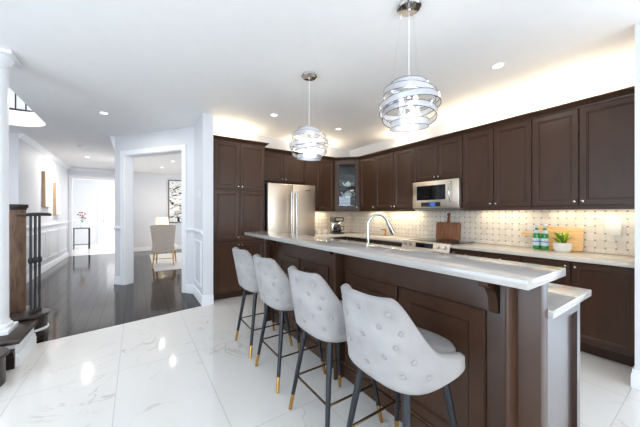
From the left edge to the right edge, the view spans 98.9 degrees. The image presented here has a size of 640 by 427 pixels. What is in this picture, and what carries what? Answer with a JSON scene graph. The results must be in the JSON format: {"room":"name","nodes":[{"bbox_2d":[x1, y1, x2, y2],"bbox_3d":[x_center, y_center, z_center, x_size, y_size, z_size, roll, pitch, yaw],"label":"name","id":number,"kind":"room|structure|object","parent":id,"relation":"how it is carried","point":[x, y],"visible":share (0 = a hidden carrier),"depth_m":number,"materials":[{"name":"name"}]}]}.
{"room":"kitchen","nodes":[
{"label":"kitchen","id":0,"kind":"room"},
{"bbox_2d":[9,88,32,110],"bbox_3d":[-4.956,-2.835,5.314,1.500,2.270,0.150,0,0,-34],"label":"wall","id":1,"kind":"structure","parent":0,"point":[20,104],"depth_m":4.90,"materials":[{"name":"paint"}]},
{"bbox_2d":[9,132,67,274],"bbox_3d":[-6.674,-0.060,6.660,0.150,2.780,4.300,0,0,-34],"label":"wall","id":2,"kind":"structure","parent":0,"point":[27,164],"depth_m":5.85,"materials":[{"name":"paint"}]},
{"bbox_2d":[26,233,33,268],"bbox_3d":[-5.686,0.740,5.335,0.012,0.660,0.700,0,0,-34],"label":"trim","id":3,"kind":"structure","parent":2,"relation":"attached to","point":[33,233],"depth_m":5.60,"materials":[{"name":"white paint"}]},
{"bbox_2d":[37,231,46,263],"bbox_3d":[-6.188,0.740,6.082,0.012,0.660,0.800,0,0,-34],"label":"trim","id":4,"kind":"structure","parent":2,"relation":"attached to","point":[44,231],"depth_m":6.40,"materials":[{"name":"white paint"}]},
{"bbox_2d":[42,171,51,206],"bbox_3d":[-6.345,-0.547,6.362,0.060,0.805,0.560,0,0,-34],"label":"picture","id":5,"kind":"object","parent":2,"relation":"attached to","point":[46,177],"visible":1,"depth_m":6.21,"materials":[{"name":"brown wood"}]},
{"bbox_2d":[26,252,68,282],"bbox_3d":[-6.601,1.258,6.702,0.018,0.145,4.290,0,0,-34],"label":"baseboard","id":6,"kind":"structure","parent":2,"relation":"attached to","point":[52,263],"depth_m":6.63,"materials":[{"name":"white paint"}]},
{"bbox_2d":[26,222,68,229],"bbox_3d":[-6.596,0.280,6.706,0.030,0.060,4.290,0,0,-34],"label":"trim","id":7,"kind":"structure","parent":2,"relation":"attached to","point":[60,223],"depth_m":6.57,"materials":[{"name":"white paint"}]},
{"bbox_2d":[48,229,57,257],"bbox_3d":[-6.760,0.740,6.933,0.012,0.660,0.950,0,0,-34],"label":"trim","id":8,"kind":"structure","parent":2,"relation":"attached to","point":[54,229],"depth_m":6.86,"materials":[{"name":"white paint"}]},
{"bbox_2d":[53,182,60,214],"bbox_3d":[-6.892,-0.375,7.176,0.060,0.830,0.500,0,0,-34],"label":"picture","id":9,"kind":"object","parent":2,"relation":"attached to","point":[56,186],"visible":1,"depth_m":7.00,"materials":[{"name":"brown wood"}]},
{"bbox_2d":[19,133,114,172],"bbox_3d":[-6.025,-1.399,7.096,1.415,0.099,4.300,0,0,-34],"label":"trim","id":10,"kind":"structure","parent":2,"relation":"attached to","point":[23,137],"depth_m":6.71,"materials":[{"name":"white paint"}]},
{"bbox_2d":[68,170,114,255],"bbox_3d":[-7.327,-0.060,8.901,1.566,2.780,0.150,0,0,-34],"label":"wall","id":11,"kind":"structure","parent":0,"point":[70,172],"depth_m":8.69,"materials":[{"name":"paint"}]},
{"bbox_2d":[68,175,114,252],"bbox_3d":[-7.242,0.070,8.859,1.340,2.520,0.015,0,0,-34],"label":"trim","id":12,"kind":"structure","parent":11,"relation":"attached to","point":[70,177],"depth_m":8.51,"materials":[{"name":"white paint"}]},
{"bbox_2d":[73,179,114,243],"bbox_3d":[-9.392,-0.060,12.453,3.200,2.780,0.150,0,0,-34],"label":"wall","id":13,"kind":"structure","parent":0,"point":[85,192],"depth_m":11.89,"materials":[{"name":"paint"}]},
{"bbox_2d":[73,219,96,220],"bbox_3d":[-10.181,0.280,11.815,0.880,0.060,0.030,0,0,-34],"label":"trim","id":14,"kind":"structure","parent":13,"relation":"attached to","point":[73,219],"depth_m":11.84,"materials":[{"name":"white paint"}]},
{"bbox_2d":[98,194,114,243],"bbox_3d":[-9.328,0.230,12.394,1.140,2.200,0.020,0,0,-34],"label":"trim","id":15,"kind":"structure","parent":13,"relation":"attached to","point":[99,195],"depth_m":12.10,"materials":[{"name":"white paint"}]},
{"bbox_2d":[101,196,114,242],"bbox_3d":[-9.339,0.280,12.411,0.940,2.100,0.120,0,0,-34],"label":"door","id":16,"kind":"structure","parent":13,"relation":"in","point":[107,202],"depth_m":12.30,"materials":[{"name":"white paint"}]},
{"bbox_2d":[115,126,193,284],"bbox_3d":[-2.958,-0.060,4.934,1.900,2.780,0.160,0,0,19],"label":"wall","id":17,"kind":"structure","parent":0,"point":[185,135],"depth_m":4.71,"materials":[{"name":"paint"}]},
{"bbox_2d":[114,276,119,284],"bbox_3d":[-3.803,1.258,5.138,0.170,0.145,0.018,0,0,19],"label":"baseboard opening","id":18,"kind":"structure","parent":17,"relation":"attached to","point":[116,278],"depth_m":5.13,"materials":[{"name":"white paint"}]},
{"bbox_2d":[120,144,185,292],"bbox_3d":[-2.955,0.083,4.933,1.565,2.495,0.196,0,0,19],"label":"trim","id":19,"kind":"structure","parent":17,"relation":"attached to","point":[127,157],"depth_m":5.09,"materials":[{"name":"white paint"}]},
{"bbox_2d":[185,228,202,234],"bbox_3d":[-1.949,0.280,4.294,0.109,0.060,0.843,0,0,-40],"label":"trim","id":20,"kind":"structure","parent":17,"relation":"attached to","point":[197,231],"depth_m":4.35,"materials":[{"name":"white paint"}]},
{"bbox_2d":[134,172,181,247],"bbox_3d":[-4.831,-0.060,10.699,4.584,2.780,0.150,0,0,-34],"label":"wall","id":21,"kind":"structure","parent":0,"point":[150,189],"depth_m":9.77,"materials":[{"name":"paint"}]},
{"bbox_2d":[134,245,181,251],"bbox_3d":[-4.722,1.258,10.671,4.414,0.145,0.018,0,0,-34],"label":"baseboard","id":22,"kind":"structure","parent":21,"relation":"attached to","point":[137,249],"depth_m":9.68,"materials":[{"name":"white paint"}]},
{"bbox_2d":[168,180,181,222],"bbox_3d":[-5.058,-0.450,10.431,1.260,1.580,0.038,0,0,-34],"label":"framed painting","id":23,"kind":"object","parent":21,"relation":"attached to","point":[174,186],"visible":0.37,"depth_m":10.19,"materials":[{"name":"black paper"}]},
{"bbox_2d":[213,128,349,239],"bbox_3d":[-0.656,-0.060,5.499,3.155,2.780,0.140,0,0,-34],"label":"wall","id":24,"kind":"structure","parent":0,"point":[274,143],"depth_m":5.27,"materials":[{"name":"paint"}]},
{"bbox_2d":[265,152,304,184],"bbox_3d":[-0.748,-0.830,5.133,0.903,0.520,0.361,0,0,-34],"label":"upper cabinet","id":25,"kind":"object","parent":24,"relation":"attached to","point":[279,168],"visible":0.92,"depth_m":5.03,"materials":[{"name":"brown wood"}]},
{"bbox_2d":[301,160,334,209],"bbox_3d":[-0.067,-0.580,5.590,0.723,1.020,0.361,0,0,-34],"label":"upper cabinet","id":26,"kind":"object","parent":24,"relation":"attached to","point":[319,174],"visible":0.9,"depth_m":5.49,"materials":[{"name":"brown wood"}]},
{"bbox_2d":[0,0,639,181],"bbox_3d":[-2.552,-1.575,5.725,8.550,0.250,19.250,0,0,-34],"label":"ceiling","id":27,"kind":"structure","parent":0,"point":[150,65],"depth_m":2.59,"materials":[{"name":"paint"}]},
{"bbox_2d":[9,94,33,111],"bbox_3d":[-5.532,-2.175,4.252,1.940,0.949,0.090,0,0,-34],"label":"railing","id":28,"kind":"object","parent":27,"relation":"on","point":[25,110],"visible":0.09,"depth_m":4.56,"materials":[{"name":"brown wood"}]},
{"bbox_2d":[289,71,328,160],"bbox_3d":[-0.113,-1.001,2.864,0.415,0.896,0.414,0,0,-1],"label":"pendant lamp","id":29,"kind":"object","parent":27,"relation":"hanging from","point":[311,142],"visible":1,"depth_m":2.76,"materials":[{"name":"silver metal"}]},
{"bbox_2d":[379,0,441,131],"bbox_3d":[0.620,-1.016,1.905,0.414,0.866,0.412,0,0,33],"label":"pendant lamp","id":30,"kind":"object","parent":27,"relation":"hanging from","point":[414,121],"visible":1,"depth_m":1.83,"materials":[{"name":"silver metal"}]},
{"bbox_2d":[491,62,505,69],"bbox_3d":[1.748,-1.447,2.688,0.124,0.004,0.124,0,0,-34],"label":"recessed light","id":31,"kind":"object","parent":27,"relation":"in","point":[497,65],"visible":1,"depth_m":2.68,"materials":[{"name":"white paint"}]},
{"bbox_2d":[0,243,639,426],"bbox_3d":[-2.628,1.380,5.704,8.400,0.100,19.000,0,0,-34],"label":"floor","id":32,"kind":"structure","parent":0,"point":[184,368],"depth_m":2.33,"materials":[{"name":"white tile"}]},
{"bbox_2d":[0,347,9,386],"bbox_3d":[-2.617,1.208,2.048,0.390,0.243,0.390,0,0,-34],"label":"bullnose step","id":33,"kind":"structure","parent":32,"relation":"on","point":[4,351],"depth_m":2.13,"materials":[{"name":"brown wood"}]},
{"bbox_2d":[0,305,37,370],"bbox_3d":[-3.567,1.205,2.413,1.570,0.250,1.215,0,0,-34],"label":"platform","id":34,"kind":"object","parent":32,"relation":"on","point":[21,341],"visible":0.53,"depth_m":2.44,"materials":[{"name":"white paint"}]},
{"bbox_2d":[0,48,22,335],"bbox_3d":[-2.939,-0.185,2.465,0.300,2.528,0.300,0,0,-34],"label":"column","id":35,"kind":"structure","parent":34,"relation":"on","point":[8,59],"depth_m":2.47,"materials":[{"name":"white paint"}]},
{"bbox_2d":[9,204,28,312],"bbox_3d":[-3.361,0.489,3.030,0.150,1.180,0.150,0,0,26],"label":"newel post","id":36,"kind":"object","parent":34,"relation":"on","point":[17,225],"visible":0.7,"depth_m":3.00,"materials":[{"name":"brown wood"}]},
{"bbox_2d":[9,308,51,341],"bbox_3d":[-3.059,1.188,2.884,0.328,0.283,0.328,0,0,-34],"label":"bullnose step","id":37,"kind":"structure","parent":32,"relation":"on","point":[41,328],"depth_m":2.86,"materials":[{"name":"brown wood"}]},
{"bbox_2d":[18,212,51,313],"bbox_3d":[-3.105,0.517,2.983,0.295,1.056,0.184,0,0,28],"label":"stair rail","id":38,"kind":"object","parent":37,"relation":"on","point":[35,259],"visible":1,"depth_m":2.90,"materials":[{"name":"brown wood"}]},
{"bbox_2d":[73,228,89,248],"bbox_3d":[-8.941,0.935,10.257,0.480,0.790,0.280,0,0,-34],"label":"console table","id":39,"kind":"object","parent":32,"relation":"on","point":[74,244],"visible":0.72,"depth_m":10.25,"materials":[{"name":"black metal"}]},
{"bbox_2d":[77,212,85,227],"bbox_3d":[-8.918,0.238,10.254,0.277,0.602,0.194,0,0,-2],"label":"flower vase","id":40,"kind":"object","parent":39,"relation":"on","point":[82,224],"visible":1,"depth_m":10.26,"materials":[{"name":"white ceramic"}]},
{"bbox_2d":[149,252,181,271],"bbox_3d":[-3.684,1.324,8.127,2.250,0.012,3.000,0,0,-34],"label":"rug","id":41,"kind":"object","parent":32,"relation":"on","point":[162,264],"visible":0.44,"depth_m":7.36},
{"bbox_2d":[150,224,176,266],"bbox_3d":[-3.985,0.793,7.022,0.570,1.043,0.640,0,0,-22],"label":"dining chair","id":42,"kind":"object","parent":41,"relation":"on","point":[163,235],"visible":1,"depth_m":6.79,"materials":[{"name":"beige fabric"}]},
{"bbox_2d":[194,113,212,295],"bbox_3d":[-1.848,-0.060,4.312,0.143,2.780,0.780,0,0,-34],"label":"wall pier","id":43,"kind":"object","parent":32,"relation":"on","point":[203,129],"visible":0.86,"depth_m":4.01,"materials":[{"name":"paint"}]},
{"bbox_2d":[195,239,200,286],"bbox_3d":[-1.893,0.750,4.240,0.012,0.680,0.510,0,0,-34],"label":"trim","id":44,"kind":"structure","parent":43,"relation":"attached to","point":[196,281],"depth_m":4.17,"materials":[{"name":"white paint"}]},
{"bbox_2d":[186,284,213,305],"bbox_3d":[-1.908,1.258,4.301,0.162,0.145,0.887,0,0,-40],"label":"baseboard","id":45,"kind":"object","parent":43,"relation":"attached to","point":[204,300],"visible":1,"depth_m":4.03,"materials":[{"name":"white paint"}]},
{"bbox_2d":[213,140,264,299],"bbox_3d":[-1.412,0.110,4.548,0.834,2.440,0.591,0,0,-34],"label":"pantry cabinet","id":46,"kind":"object","parent":32,"relation":"on","point":[238,169],"visible":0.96,"depth_m":4.28,"materials":[{"name":"brown wood"}]},
{"bbox_2d":[213,135,268,146],"bbox_3d":[-1.280,-1.139,4.404,0.894,0.067,0.222,0,0,-34],"label":"crown molding","id":47,"kind":"structure","parent":46,"relation":"on","point":[215,137],"depth_m":4.31,"materials":[{"name":"brown wood"}]},
{"bbox_2d":[232,247,292,358],"bbox_3d":[-0.597,0.836,2.804,0.568,0.993,0.481,0,0,-34],"label":"bar stool","id":48,"kind":"object","parent":32,"relation":"on","point":[244,263],"visible":0.64,"depth_m":2.59,"materials":[{"name":"grey fabric"}]},
{"bbox_2d":[264,183,314,235],"bbox_3d":[-0.625,0.410,5.000,0.930,1.840,0.684,0,0,-34],"label":"refrigerator","id":49,"kind":"object","parent":32,"relation":"on","point":[289,208],"visible":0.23,"depth_m":4.72,"materials":[{"name":"grey metal"}]},
{"bbox_2d":[253,254,325,393],"bbox_3d":[-0.271,0.836,2.318,0.568,0.993,0.481,0,0,-34],"label":"bar stool","id":50,"kind":"object","parent":32,"relation":"on","point":[274,287],"visible":0.74,"depth_m":2.09,"materials":[{"name":"grey fabric"}]},
{"bbox_2d":[288,265,382,426],"bbox_3d":[0.081,0.836,1.795,0.568,0.993,0.481,0,0,-34],"label":"bar stool","id":51,"kind":"object","parent":32,"relation":"on","point":[318,311],"visible":0.8,"depth_m":1.58,"materials":[{"name":"grey fabric"}]},
{"bbox_2d":[331,237,346,239],"bbox_3d":[0.077,0.895,5.506,0.738,0.870,0.661,0,0,-34],"label":"base cabinet","id":52,"kind":"object","parent":32,"relation":"on","point":[341,238],"visible":0.02,"depth_m":5.38,"materials":[{"name":"brown wood"}]},
{"bbox_2d":[315,232,418,242],"bbox_3d":[0.696,0.439,5.102,1.331,0.038,2.005,0,0,-34],"label":"countertop","id":53,"kind":"structure","parent":52,"relation":"on","point":[392,238],"depth_m":5.13,"materials":[{"name":"beige stone"}]},
{"bbox_2d":[330,217,343,233],"bbox_3d":[0.353,0.247,5.699,0.217,0.345,0.273,0,0,-19],"label":"coffee machine","id":54,"kind":"object","parent":53,"relation":"on","point":[335,224],"visible":0.99,"depth_m":5.60,"materials":[{"name":"silver plastic"}]},
{"bbox_2d":[348,237,365,242],"bbox_3d":[0.937,0.895,5.378,0.641,0.870,0.556,0,0,-34],"label":"base cabinet","id":55,"kind":"object","parent":32,"relation":"on","point":[349,238],"visible":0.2,"depth_m":5.21,"materials":[{"name":"brown wood"}]},
{"bbox_2d":[369,239,381,244],"bbox_3d":[1.197,0.895,4.992,0.641,0.870,0.366,0,0,-34],"label":"base cabinet","id":56,"kind":"object","parent":32,"relation":"on","point":[370,240],"visible":0.18,"depth_m":4.81,"materials":[{"name":"brown wood"}]},
{"bbox_2d":[382,241,401,246],"bbox_3d":[1.424,0.895,4.653,0.641,0.870,0.442,0,0,-34],"label":"base cabinet","id":57,"kind":"object","parent":32,"relation":"on","point":[398,244],"visible":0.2,"depth_m":4.49,"materials":[{"name":"brown wood"}]},
{"bbox_2d":[341,283,464,426],"bbox_3d":[0.388,0.836,1.339,0.568,0.993,0.481,0,0,-34],"label":"bar stool","id":58,"kind":"object","parent":32,"relation":"on","point":[384,343],"visible":1,"depth_m":1.13,"materials":[{"name":"grey fabric"}]},
{"bbox_2d":[264,239,579,426],"bbox_3d":[0.395,0.816,2.456,0.812,1.027,2.764,0,0,-34],"label":"kitchen island","id":59,"kind":"object","parent":32,"relation":"on","point":[522,364],"visible":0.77,"depth_m":1.42,"materials":[{"name":"brown wood"}]},
{"bbox_2d":[245,231,565,289],"bbox_3d":[0.059,0.280,2.575,0.446,0.040,3.350,0,0,-34],"label":"island countertop","id":60,"kind":"structure","parent":59,"relation":"on","point":[519,275],"depth_m":1.49,"materials":[{"name":"grey stone"}]},
{"bbox_2d":[548,283,591,318],"bbox_3d":[0.462,0.438,2.519,0.593,0.036,2.833,0,0,-34],"label":"island countertop","id":61,"kind":"structure","parent":59,"relation":"on","point":[561,298],"depth_m":1.39,"materials":[{"name":"grey stone"}]},
{"bbox_2d":[366,213,394,242],"bbox_3d":[0.565,0.209,2.548,0.288,0.421,0.099,0,0,-3],"label":"faucet","id":62,"kind":"object","parent":61,"relation":"on","point":[390,228],"visible":0.69,"depth_m":2.56,"materials":[{"name":"silver metal"}]},
{"bbox_2d":[402,238,473,252],"bbox_3d":[1.738,0.869,4.117,0.693,0.922,0.786,0,0,-34],"label":"range","id":63,"kind":"object","parent":32,"relation":"on","point":[430,244],"visible":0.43,"depth_m":3.97,"materials":[{"name":"silver metal"}]},
{"bbox_2d":[406,238,473,244],"bbox_3d":[1.784,0.423,4.149,0.580,0.022,0.786,0,0,-34],"label":"cooktop","id":64,"kind":"object","parent":63,"relation":"in","point":[452,242],"depth_m":4.03,"materials":[{"name":"black glass"}]},
{"bbox_2d":[436,213,460,240],"bbox_3d":[2.009,0.200,4.290,0.060,0.419,0.400,0,0,-34],"label":"cutting board","id":65,"kind":"object","parent":63,"relation":"on","point":[448,230],"visible":1,"depth_m":4.28,"materials":[{"name":"brown wood"}]},
{"bbox_2d":[452,248,482,256],"bbox_3d":[2.102,0.895,3.645,0.641,0.870,0.391,0,0,-34],"label":"base cabinet","id":66,"kind":"object","parent":32,"relation":"on","point":[454,251],"visible":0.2,"depth_m":3.47,"materials":[{"name":"brown wood"}]},
{"bbox_2d":[483,252,521,261],"bbox_3d":[2.324,0.895,3.314,0.641,0.870,0.399,0,0,-34],"label":"base cabinet","id":67,"kind":"object","parent":32,"relation":"on","point":[508,257],"visible":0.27,"depth_m":3.14,"materials":[{"name":"brown wood"}]},
{"bbox_2d":[522,256,634,366],"bbox_3d":[2.675,0.895,2.792,0.641,0.870,0.850,0,0,-34],"label":"base cabinet","id":68,"kind":"object","parent":32,"relation":"on","point":[607,317],"visible":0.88,"depth_m":2.46,"materials":[{"name":"brown wood"}]},
{"bbox_2d":[450,242,634,267],"bbox_3d":[2.450,0.439,3.123,0.627,0.038,1.652,0,0,-34],"label":"countertop","id":69,"kind":"structure","parent":68,"relation":"on","point":[576,256],"depth_m":2.87,"materials":[{"name":"beige stone"}]},
{"bbox_2d":[533,224,540,248],"bbox_3d":[2.570,0.272,3.247,0.076,0.296,0.077,0,0,38],"label":"bottle","id":70,"kind":"object","parent":69,"relation":"on","point":[536,234],"visible":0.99,"depth_m":3.22,"materials":[{"name":"green glass"}]},
{"bbox_2d":[540,224,548,249],"bbox_3d":[2.603,0.272,3.171,0.076,0.296,0.077,0,0,38],"label":"bottle","id":71,"kind":"object","parent":69,"relation":"on","point":[544,241],"visible":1,"depth_m":3.15,"materials":[{"name":"green glass"}]},
{"bbox_2d":[521,226,583,251],"bbox_3d":[2.719,0.288,3.235,0.052,0.261,0.586,0,0,-34],"label":"cutting board","id":72,"kind":"object","parent":69,"relation":"on","point":[577,234],"visible":0.66,"depth_m":3.08,"materials":[{"name":"brown wood"}]},
{"bbox_2d":[544,231,571,251],"bbox_3d":[2.650,0.297,3.038,0.269,0.246,0.232,0,0,-17],"label":"potted plant","id":73,"kind":"object","parent":69,"relation":"on","point":[561,245],"visible":1,"depth_m":2.97,"materials":[{"name":"green plant"}]},
{"bbox_3d":[-5.431,1.028,9.302,0.404,0.580,0.404,0,0,-34],"label":"side table","id":74,"kind":"object","parent":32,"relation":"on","visible":0},
{"bbox_2d":[155,217,168,224],"bbox_3d":[-5.381,0.437,9.335,0.400,0.600,0.400,0,0,-34],"label":"table lamp","id":75,"kind":"object","parent":74,"relation":"on","point":[160,220],"visible":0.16,"depth_m":9.19,"materials":[{"name":"white fabric"}]},
{"bbox_2d":[350,67,634,255],"bbox_3d":[1.961,-0.060,4.567,0.150,2.780,4.605,0,0,-34],"label":"wall","id":76,"kind":"structure","parent":0,"point":[625,78],"depth_m":3.52,"materials":[{"name":"paint"}]},
{"bbox_2d":[335,160,359,209],"bbox_3d":[0.603,-0.580,5.851,0.669,1.020,0.675,0,0,-34],"label":"upper cabinet","id":77,"kind":"object","parent":76,"relation":"attached to","point":[345,171],"visible":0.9,"depth_m":5.69,"materials":[{"name":"brown wood"}]},
{"bbox_2d":[339,175,354,178],"bbox_3d":[0.601,-0.794,5.856,0.630,0.012,0.630,0,0,-34],"label":"shelf","id":78,"kind":"object","parent":77,"relation":"attached to","point":[340,176],"depth_m":5.91,"materials":[{"name":"clear glass"}]},
{"bbox_2d":[339,187,354,189],"bbox_3d":[0.601,-0.549,5.856,0.630,0.012,0.630,0,0,-34],"label":"shelf","id":79,"kind":"object","parent":77,"relation":"attached to","point":[340,188],"depth_m":5.94,"materials":[{"name":"clear glass"}]},
{"bbox_2d":[339,198,354,199],"bbox_3d":[0.601,-0.319,5.856,0.630,0.012,0.630,0,0,-34],"label":"shelf","id":80,"kind":"object","parent":77,"relation":"attached to","point":[339,198],"depth_m":5.92,"materials":[{"name":"clear glass"}]},
{"bbox_2d":[342,181,352,186],"bbox_3d":[0.594,-0.624,5.804,0.211,0.136,0.140,0,0,-19],"label":"teapot","id":81,"kind":"object","parent":77,"relation":"on","point":[347,184],"visible":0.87,"depth_m":5.76,"materials":[{"name":"white ceramic"}]},
{"bbox_2d":[341,190,354,197],"bbox_3d":[0.593,-0.413,5.804,0.271,0.174,0.180,0,0,-19],"label":"teapot","id":82,"kind":"object","parent":77,"relation":"on","point":[347,194],"visible":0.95,"depth_m":5.75,"materials":[{"name":"white ceramic"}]},
{"bbox_2d":[315,209,414,211],"bbox_3d":[0.804,-0.054,5.199,1.984,0.029,0.704,0,0,25],"label":"rail","id":83,"kind":"object","parent":77,"relation":"attached to","point":[399,209],"visible":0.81,"depth_m":5.49,"materials":[{"name":"brown wood"}]},
{"bbox_2d":[265,86,634,160],"bbox_3d":[0.960,-1.119,3.624,1.936,0.067,4.146,0,0,-34],"label":"crown molding","id":84,"kind":"structure","parent":77,"relation":"attached to","point":[629,91],"depth_m":3.38,"materials":[{"name":"brown wood"}]},
{"bbox_2d":[360,157,375,209],"bbox_3d":[1.042,-0.580,5.474,0.361,1.020,0.453,0,0,-34],"label":"upper cabinet","id":85,"kind":"object","parent":76,"relation":"attached to","point":[367,166],"visible":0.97,"depth_m":5.39,"materials":[{"name":"brown wood"}]},
{"bbox_2d":[375,147,415,209],"bbox_3d":[1.419,-0.580,4.912,0.361,1.020,0.896,0,0,-34],"label":"upper cabinet","id":86,"kind":"object","parent":76,"relation":"attached to","point":[395,171],"visible":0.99,"depth_m":4.79,"materials":[{"name":"brown wood"}]},
{"bbox_2d":[415,136,462,182],"bbox_3d":[1.887,-0.795,4.216,0.361,0.590,0.777,0,0,-34],"label":"upper cabinet","id":87,"kind":"object","parent":76,"relation":"attached to","point":[441,160],"visible":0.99,"depth_m":4.09,"materials":[{"name":"brown wood"}]},
{"bbox_2d":[413,178,463,210],"bbox_3d":[1.839,-0.270,4.185,0.452,0.444,0.764,0,0,-34],"label":"microwave","id":88,"kind":"object","parent":87,"relation":"attached to","point":[447,194],"visible":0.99,"depth_m":4.03,"materials":[{"name":"silver metal"}]},
{"bbox_2d":[315,209,634,255],"bbox_3d":[1.381,0.174,4.094,1.340,0.488,4.465,0,0,-34],"label":"wall","id":89,"kind":"structure","parent":76,"relation":"attached to","point":[504,227],"depth_m":3.71,"materials":[{"name":"tile"}]},
{"bbox_2d":[463,119,532,208],"bbox_3d":[2.329,-0.580,3.559,0.361,1.020,0.804,0,0,-34],"label":"upper cabinet","id":90,"kind":"object","parent":76,"relation":"attached to","point":[497,162],"visible":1,"depth_m":3.42,"materials":[{"name":"brown wood"}]},
{"bbox_2d":[532,95,634,206],"bbox_3d":[2.791,-0.580,2.871,0.361,1.020,0.850,0,0,-34],"label":"upper cabinet","id":91,"kind":"object","parent":76,"relation":"attached to","point":[584,156],"visible":0.99,"depth_m":2.76,"materials":[{"name":"brown wood"}]},
{"bbox_2d":[462,206,634,210],"bbox_3d":[2.449,-0.054,3.124,0.018,0.029,1.654,0,0,-34],"label":"rail","id":92,"kind":"object","parent":91,"relation":"attached to","point":[597,207],"visible":1,"depth_m":2.95,"materials":[{"name":"brown wood"}]},
{"bbox_2d":[604,218,621,235],"bbox_3d":[3.014,0.135,2.817,0.032,0.180,0.125,0,0,-34],"label":"wall switch","id":93,"kind":"object","parent":76,"relation":"attached to","point":[613,226],"visible":1,"depth_m":2.81,"materials":[{"name":"white plastic"}]},
{"bbox_2d":[635,22,639,369],"bbox_3d":[3.290,-0.060,2.603,2.035,2.780,0.140,0,0,-34],"label":"wall","id":94,"kind":"structure","parent":0,"point":[637,25],"depth_m":2.08,"materials":[{"name":"paint"}]},
{"bbox_2d":[631,365,639,389],"bbox_3d":[2.535,1.258,2.133,0.293,0.145,0.113,0,0,-34],"label":"baseboard","id":95,"kind":"structure","parent":94,"relation":"attached to","point":[635,375],"depth_m":2.08,"materials":[{"name":"white paint"}]},
{"bbox_3d":[-5.229,-0.060,7.317,0.150,2.780,5.021,0,0,-34],"label":"wall","id":96,"kind":"structure","parent":0,"visible":0},
{"bbox_2d":[109,136,115,151],"bbox_3d":[-5.264,-1.399,7.169,0.097,0.099,4.988,0,0,-34],"label":"trim","id":97,"kind":"structure","parent":96,"relation":"attached to","point":[112,138],"depth_m":5.20,"materials":[{"name":"white paint"}]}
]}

